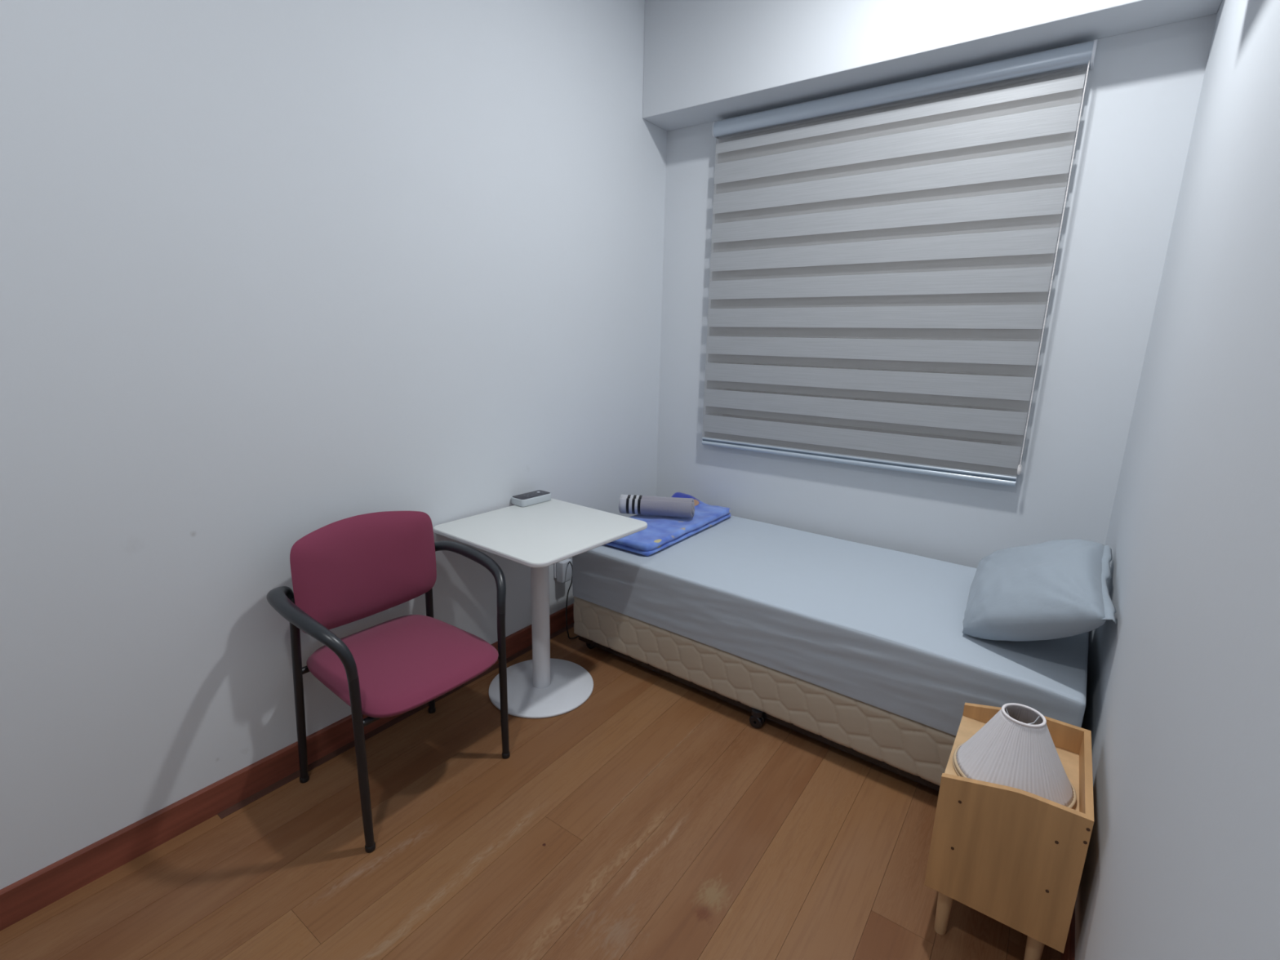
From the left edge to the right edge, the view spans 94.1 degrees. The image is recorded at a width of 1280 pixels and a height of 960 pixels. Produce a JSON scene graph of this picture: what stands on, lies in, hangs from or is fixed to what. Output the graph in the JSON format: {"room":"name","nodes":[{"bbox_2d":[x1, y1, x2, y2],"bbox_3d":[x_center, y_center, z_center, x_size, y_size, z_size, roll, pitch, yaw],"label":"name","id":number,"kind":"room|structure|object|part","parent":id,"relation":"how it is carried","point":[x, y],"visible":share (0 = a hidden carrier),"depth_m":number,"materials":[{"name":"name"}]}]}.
{"room":"bedroom","nodes":[
{"label":"bedroom","id":0,"kind":"room"},
{"bbox_2d":[0,0,666,889],"bbox_3d":[-1.138,-0.521,1.834,0.120,3.270,4.390,11,16,34],"label":"wall","id":1,"kind":"structure","parent":0,"point":[273,273],"depth_m":1.79,"materials":[{"name":"paint"}]},
{"bbox_2d":[0,603,573,931],"bbox_3d":[-1.118,0.933,2.135,0.012,0.103,4.150,11,16,34],"label":"baseboard","id":2,"kind":"structure","parent":1,"relation":"attached to","point":[21,899],"depth_m":1.76,"materials":[{"name":"brown wood"}]},
{"bbox_2d":[554,563,556,577],"bbox_3d":[-0.406,0.449,3.031,0.008,0.086,0.086,11,16,34],"label":"wall socket","id":3,"kind":"object","parent":1,"relation":"attached to","point":[555,564],"visible":0.29,"depth_m":3.00,"materials":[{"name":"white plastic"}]},
{"bbox_2d":[556,558,571,582],"bbox_3d":[-0.384,0.458,3.015,0.048,0.110,0.070,11,16,34],"label":"plug adaptor","id":4,"kind":"object","parent":1,"relation":"attached to","point":[563,568],"visible":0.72,"depth_m":2.99,"materials":[{"name":"white plastic"}]},
{"bbox_2d":[565,561,578,639],"bbox_3d":[-0.282,0.582,3.081,0.082,0.397,0.352,11,16,34],"label":"power cable","id":5,"kind":"object","parent":4,"relation":"attached to","point":[569,637],"visible":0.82,"depth_m":2.94,"materials":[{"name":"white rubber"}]},
{"bbox_2d":[0,622,1061,959],"bbox_3d":[-0.239,1.194,1.545,2.183,0.102,4.150,11,16,34],"label":"floor","id":6,"kind":"structure","parent":0,"point":[649,818],"depth_m":1.74,"materials":[{"name":"brown wood"}]},
{"bbox_2d":[266,511,510,853],"bbox_3d":[-0.782,0.581,1.962,0.536,0.883,0.668,11,16,36],"label":"armchair","id":7,"kind":"object","parent":6,"relation":"on","point":[346,571],"visible":1,"depth_m":1.93,"materials":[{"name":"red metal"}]},
{"bbox_3d":[-1.103,0.690,1.923,0.072,0.674,0.032,5,14,16],"label":"leg","id":8,"kind":"part","parent":7,"relation":"part of","materials":[{"name":"black metal"}]},
{"bbox_3d":[-0.953,0.433,1.706,0.429,0.180,0.109,11,16,36],"label":"armrest","id":9,"kind":"part","parent":7,"relation":"part of","materials":[{"name":"black"}]},
{"bbox_3d":[-0.787,0.810,1.686,0.032,0.561,0.027,11,16,36],"label":"leg","id":10,"kind":"part","parent":7,"relation":"part of","materials":[{"name":"black metal"}]},
{"bbox_3d":[-0.922,0.299,2.009,0.072,0.362,0.492,11,16,36],"label":"backrest","id":11,"kind":"part","parent":7,"relation":"part of","materials":[{"name":"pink fabric"}]},
{"bbox_3d":[-0.782,0.577,1.961,0.533,0.058,0.476,11,16,36],"label":"seat","id":12,"kind":"part","parent":7,"relation":"part of","materials":[{"name":"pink fabric"}]},
{"bbox_3d":[-0.812,0.609,2.301,0.032,0.674,0.072,-7,16,-33],"label":"leg","id":13,"kind":"part","parent":7,"relation":"part of","materials":[{"name":"black metal"}]},
{"bbox_3d":[-0.619,0.339,2.140,0.429,0.180,0.109,11,16,36],"label":"armrest","id":14,"kind":"part","parent":7,"relation":"part of","materials":[{"name":"black"}]},
{"bbox_3d":[-0.478,0.723,2.087,0.032,0.561,0.031,11,16,36],"label":"leg","id":15,"kind":"part","parent":7,"relation":"part of","materials":[{"name":"black metal"}]},
{"bbox_2d":[433,497,647,718],"bbox_3d":[-0.400,0.541,2.483,0.624,0.740,0.632,11,16,36],"label":"pedestal table","id":16,"kind":"object","parent":6,"relation":"on","point":[540,535],"visible":0.9,"depth_m":2.44,"materials":[{"name":"white laminate"}]},
{"bbox_2d":[511,489,551,506],"bbox_3d":[-0.496,0.083,2.724,0.088,0.037,0.178,12,17,37],"label":"remote control","id":17,"kind":"object","parent":16,"relation":"on","point":[538,496],"visible":1,"depth_m":2.69,"materials":[{"name":"grey plastic"}]},
{"bbox_3d":[-0.425,0.889,2.578,0.447,0.017,0.447,11,16,36],"label":"plate","id":18,"kind":"part","parent":16,"relation":"part of","materials":[{"name":"white metal"}]},
{"bbox_2d":[572,515,1088,791],"bbox_3d":[0.734,0.635,2.645,1.960,0.535,0.951,11,16,36],"label":"bed","id":19,"kind":"object","parent":6,"relation":"on","point":[863,651],"visible":0.84,"depth_m":2.25,"materials":[{"name":"beige fabric"}]},
{"bbox_2d":[605,492,731,555],"bbox_3d":[0.134,0.198,3.052,0.360,0.099,0.830,11,16,34],"label":"folded blanket","id":20,"kind":"object","parent":19,"relation":"on","point":[661,532],"visible":0.55,"depth_m":2.93,"materials":[{"name":"blue fabric"}]},
{"bbox_2d":[618,493,694,517],"bbox_3d":[0.088,0.134,3.065,0.383,0.098,0.120,3,13,8],"label":"rolled towel","id":21,"kind":"object","parent":20,"relation":"on","point":[628,504],"visible":1,"depth_m":3.02,"materials":[{"name":"grey fabric"}]},
{"bbox_3d":[0.731,0.839,2.699,1.915,0.034,0.891,11,16,36],"label":"frame","id":22,"kind":"part","parent":19,"relation":"part of","materials":[{"name":"beige fabric"}]},
{"bbox_2d":[962,539,1116,640],"bbox_3d":[1.353,0.358,2.037,0.394,0.303,0.772,11,16,34],"label":"pillow","id":23,"kind":"object","parent":19,"relation":"on","point":[1051,589],"visible":1,"depth_m":1.86,"materials":[{"name":"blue fabric"}]},
{"bbox_2d":[924,702,1093,959],"bbox_3d":[0.947,0.912,1.548,0.290,0.503,0.380,11,16,34],"label":"nightstand","id":24,"kind":"object","parent":6,"relation":"on","point":[1015,857],"visible":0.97,"depth_m":1.39,"materials":[{"name":"brown wood"}]},
{"bbox_3d":[0.779,1.095,1.527,0.037,0.150,0.037,11,16,34],"label":"leg","id":25,"kind":"part","parent":24,"relation":"part of","materials":[{"name":"brown wood"}]},
{"bbox_2d":[945,702,1079,811],"bbox_3d":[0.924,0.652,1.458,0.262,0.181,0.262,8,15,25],"label":"lampshade","id":26,"kind":"object","parent":24,"relation":"on","point":[1015,748],"visible":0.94,"depth_m":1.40,"materials":[{"name":"white fabric"}]},
{"bbox_3d":[0.922,0.738,1.478,0.262,0.006,0.262,8,15,25],"label":"trim","id":27,"kind":"part","parent":26,"relation":"part of","materials":[{"name":"beige fabric"}]},
{"bbox_3d":[0.923,0.729,1.476,0.261,0.007,0.261,8,15,25],"label":"trim","id":28,"kind":"part","parent":26,"relation":"part of","materials":[{"name":"beige fabric"}]},
{"bbox_3d":[0.926,0.568,1.438,0.093,0.007,0.093,8,15,25],"label":"trim","id":29,"kind":"part","parent":26,"relation":"part of","materials":[{"name":"white fabric"}]},
{"bbox_3d":[1.056,0.808,1.676,0.290,0.353,0.015,11,16,34],"label":"panel","id":30,"kind":"part","parent":24,"relation":"part of","materials":[{"name":"brown wood"}]},
{"bbox_3d":[0.936,1.124,1.417,0.037,0.150,0.037,11,16,34],"label":"leg","id":31,"kind":"part","parent":24,"relation":"part of","materials":[{"name":"brown wood"}]},
{"bbox_3d":[1.061,0.860,1.454,0.015,0.352,0.349,11,16,34],"label":"panel","id":32,"kind":"part","parent":24,"relation":"part of","materials":[{"name":"brown wood"}]},
{"bbox_2d":[656,13,1217,568],"bbox_3d":[1.067,-0.722,2.910,2.183,3.270,0.200,11,16,34],"label":"wall","id":33,"kind":"structure","parent":0,"point":[1144,86],"depth_m":2.43,"materials":[{"name":"paint"}]},
{"bbox_2d":[724,335,1017,444],"bbox_3d":[1.068,-0.896,2.877,1.370,1.455,0.070,11,16,34],"label":"window","id":34,"kind":"structure","parent":33,"relation":"in","point":[975,440],"depth_m":2.90,"materials":[{"name":"grey"}]},
{"bbox_3d":[0.812,-0.946,3.063,0.630,1.355,0.022,11,16,34],"label":"sash","id":35,"kind":"part","parent":34,"relation":"part of","materials":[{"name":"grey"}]},
{"bbox_3d":[0.812,-0.945,3.062,0.450,1.235,0.005,11,16,34],"label":"pane","id":36,"kind":"part","parent":34,"relation":"part of","materials":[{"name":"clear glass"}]},
{"bbox_3d":[1.288,-0.850,2.701,0.520,1.235,0.005,11,16,34],"label":"pane","id":37,"kind":"part","parent":34,"relation":"part of","materials":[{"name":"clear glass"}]},
{"bbox_3d":[1.288,-0.850,2.701,0.700,1.355,0.022,11,16,34],"label":"sash","id":38,"kind":"part","parent":34,"relation":"part of","materials":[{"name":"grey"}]},
{"bbox_2d":[702,39,1097,486],"bbox_3d":[0.991,-0.884,2.747,1.536,1.642,0.087,11,16,34],"label":"zebra blind","id":39,"kind":"object","parent":33,"relation":"attached to","point":[940,221],"visible":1,"depth_m":2.64,"materials":[{"name":"grey fabric"}]},
{"bbox_3d":[0.970,-0.122,2.931,1.512,0.017,0.028,11,16,34],"label":"rail","id":40,"kind":"part","parent":39,"relation":"part of","materials":[{"name":"grey metal"}]},
{"bbox_3d":[1.588,-0.772,2.296,0.005,1.484,0.022,11,16,34],"label":"bead cord","id":41,"kind":"part","parent":39,"relation":"part of","materials":[{"name":"white plastic"}]},
{"bbox_2d":[642,0,1222,131],"bbox_3d":[0.971,-1.985,2.436,2.183,0.598,0.230,11,16,34],"label":"ceiling beam","id":42,"kind":"structure","parent":33,"relation":"attached to","point":[705,61],"depth_m":2.49,"materials":[{"name":"paint"}]},
{"bbox_2d":[1075,0,1279,959],"bbox_3d":[0.731,-0.174,0.534,0.120,3.270,4.390,11,16,34],"label":"wall","id":43,"kind":"structure","parent":0,"point":[1182,712],"depth_m":0.99,"materials":[{"name":"paint"}]},
{"bbox_2d":[1061,905,1075,959],"bbox_3d":[0.644,1.260,0.909,0.012,0.103,4.150,11,16,34],"label":"baseboard","id":44,"kind":"structure","parent":43,"relation":"attached to","point":[1068,953],"depth_m":1.43,"materials":[{"name":"brown wood"}]}
]}

